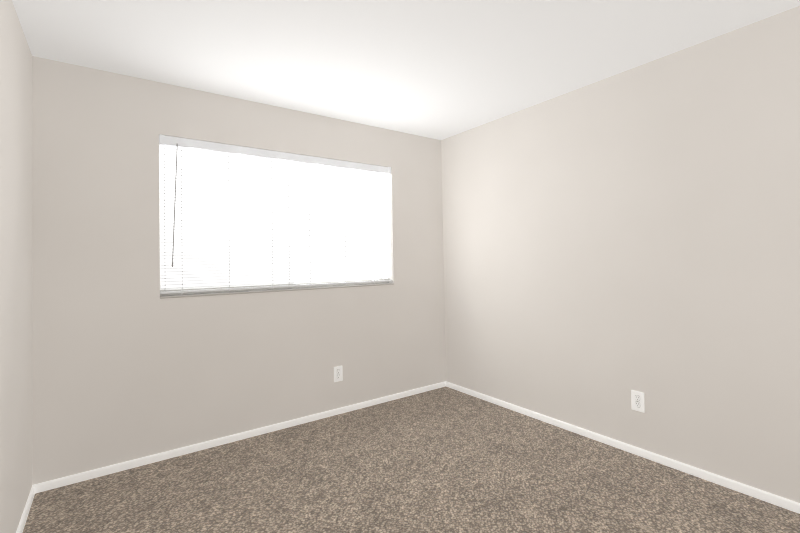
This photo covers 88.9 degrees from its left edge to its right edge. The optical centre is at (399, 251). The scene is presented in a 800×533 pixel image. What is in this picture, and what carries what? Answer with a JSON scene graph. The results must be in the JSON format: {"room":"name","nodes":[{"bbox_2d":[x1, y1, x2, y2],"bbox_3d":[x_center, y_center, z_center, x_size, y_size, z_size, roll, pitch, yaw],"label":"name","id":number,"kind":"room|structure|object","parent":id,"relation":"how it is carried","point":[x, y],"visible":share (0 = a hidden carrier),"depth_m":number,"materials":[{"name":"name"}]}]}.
{"room":"empty bedroom","nodes":[
{"label":"empty bedroom","id":0,"kind":"room"},
{"bbox_2d":[0,0,31,532],"bbox_3d":[-1.014,0.065,0.685,0.160,2.440,4.116,0,-1,-36],"label":"wall","id":1,"kind":"structure","parent":0,"point":[15,270],"depth_m":1.86,"materials":[{"name":"paint"}]},
{"bbox_2d":[16,485,34,532],"bbox_3d":[-0.923,1.262,0.712,0.012,0.046,3.796,0,-1,-36],"label":"baseboard","id":2,"kind":"structure","parent":1,"relation":"attached to","point":[22,522],"depth_m":2.04,"materials":[{"name":"white wood"}]},
{"bbox_2d":[32,56,445,484],"bbox_3d":[-0.856,0.112,3.228,3.373,2.440,0.160,0,-1,-36],"label":"wall","id":3,"kind":"structure","parent":0,"point":[128,364],"depth_m":2.65,"materials":[{"name":"paint"}]},
{"bbox_2d":[34,381,445,493],"bbox_3d":[-0.785,1.306,3.135,3.053,0.046,0.012,0,-1,-36],"label":"baseboard","id":4,"kind":"structure","parent":3,"relation":"attached to","point":[78,477],"depth_m":2.78,"materials":[{"name":"white wood"}]},
{"bbox_2d":[159,146,387,289],"bbox_3d":[-0.880,-0.232,3.267,1.832,1.070,0.067,0,-1,-36],"label":"window","id":5,"kind":"structure","parent":3,"relation":"in","point":[235,285],"depth_m":2.92,"materials":[{"name":"white plastic"}]},
{"bbox_2d":[159,134,390,174],"bbox_3d":[-0.838,-0.737,3.205,1.828,0.063,0.053,0,-1,-36],"label":"blind headrail","id":6,"kind":"object","parent":3,"relation":"attached to","point":[164,140],"visible":0.94,"depth_m":3.06,"materials":[{"name":"white plastic"}]},
{"bbox_2d":[164,148,165,285],"bbox_3d":[-1.551,-0.222,2.685,0.006,0.967,0.018,0,-1,-36],"label":"blind cord","id":7,"kind":"object","parent":6,"relation":"hanging from","point":[164,148],"depth_m":2.68,"materials":[{"name":"white fabric"}]},
{"bbox_2d":[172,144,177,266],"bbox_3d":[-1.486,-0.311,2.689,0.042,0.823,0.022,0,-1,-36],"label":"tilt wand","id":8,"kind":"object","parent":6,"relation":"hanging from","point":[174,204],"visible":0.98,"depth_m":2.68,"materials":[{"name":"grey"}]},
{"bbox_2d":[181,150,182,284],"bbox_3d":[-1.470,-0.222,2.744,0.006,0.967,0.018,0,-1,-36],"label":"blind cord","id":9,"kind":"object","parent":6,"relation":"hanging from","point":[181,150],"depth_m":2.74,"materials":[{"name":"white fabric"}]},
{"bbox_2d":[228,153,229,285],"bbox_3d":[-1.226,-0.223,2.918,0.006,0.967,0.018,0,-1,-36],"label":"blind cord","id":10,"kind":"object","parent":6,"relation":"hanging from","point":[228,153],"depth_m":2.91,"materials":[{"name":"white fabric"}]},
{"bbox_2d":[271,159,272,280],"bbox_3d":[-0.974,-0.224,3.098,0.006,0.967,0.018,0,-1,-36],"label":"blind cord","id":11,"kind":"object","parent":6,"relation":"hanging from","point":[272,212],"depth_m":3.09,"materials":[{"name":"white fabric"}]},
{"bbox_2d":[160,145,390,288],"bbox_3d":[-0.832,-0.234,3.200,1.816,0.948,0.009,0,-1,-36],"label":"window blind slats","id":12,"kind":"object","parent":6,"relation":"hanging from","point":[222,219],"visible":0.94,"depth_m":3.07,"materials":[{"name":"white plastic"}]},
{"bbox_2d":[160,280,391,293],"bbox_3d":[-0.823,0.267,3.190,1.824,0.020,0.029,0,-1,-36],"label":"rail","id":13,"kind":"object","parent":12,"relation":"attached to","point":[205,290],"visible":0.98,"depth_m":3.05,"materials":[{"name":"white plastic"}]},
{"bbox_2d":[160,279,393,298],"bbox_3d":[-0.827,0.276,3.195,1.832,0.050,0.089,0,-1,-36],"label":"window sill","id":14,"kind":"structure","parent":3,"relation":"attached to","point":[196,294],"depth_m":3.06,"materials":[{"name":"grey paint"}]},
{"bbox_2d":[334,366,342,381],"bbox_3d":[-0.506,1.002,3.346,0.076,0.122,0.008,0,-1,-36],"label":"electrical outlet","id":15,"kind":"object","parent":3,"relation":"attached to","point":[338,374],"visible":1,"depth_m":3.34,"materials":[{"name":"white plastic"}]},
{"bbox_2d":[12,0,799,139],"bbox_3d":[0.270,-1.210,1.643,3.373,0.100,4.116,0,-1,-36],"label":"ceiling","id":16,"kind":"structure","parent":0,"point":[439,69],"depth_m":2.25,"materials":[{"name":"white paint"}]},
{"bbox_2d":[23,386,799,532],"bbox_3d":[0.316,1.330,1.594,3.373,0.100,4.116,0,-1,-36],"label":"floor","id":17,"kind":"structure","parent":0,"point":[445,459],"depth_m":2.25,"materials":[{"name":"brown carpet"}]},
{"bbox_2d":[441,6,799,502],"bbox_3d":[1.600,0.055,2.553,0.160,2.440,4.116,0,-1,-36],"label":"wall","id":18,"kind":"structure","parent":0,"point":[610,243],"depth_m":2.50,"materials":[{"name":"paint"}]},
{"bbox_2d":[446,381,799,513],"bbox_3d":[1.552,1.252,2.480,0.012,0.046,3.796,0,-1,-36],"label":"baseboard","id":19,"kind":"structure","parent":18,"relation":"attached to","point":[782,502],"depth_m":2.49,"materials":[{"name":"white wood"}]},
{"bbox_2d":[631,390,644,412],"bbox_3d":[1.494,0.939,2.562,0.008,0.122,0.076,0,-1,-36],"label":"electrical outlet","id":20,"kind":"object","parent":18,"relation":"attached to","point":[637,401],"visible":1,"depth_m":2.56,"materials":[{"name":"white plastic"}]},
{"label":"outside","id":21,"kind":"structure","parent":0,"visible":0},
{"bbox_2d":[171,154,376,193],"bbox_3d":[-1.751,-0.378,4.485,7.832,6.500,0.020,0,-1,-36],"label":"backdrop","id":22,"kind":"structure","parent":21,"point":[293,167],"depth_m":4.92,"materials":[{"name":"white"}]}
]}

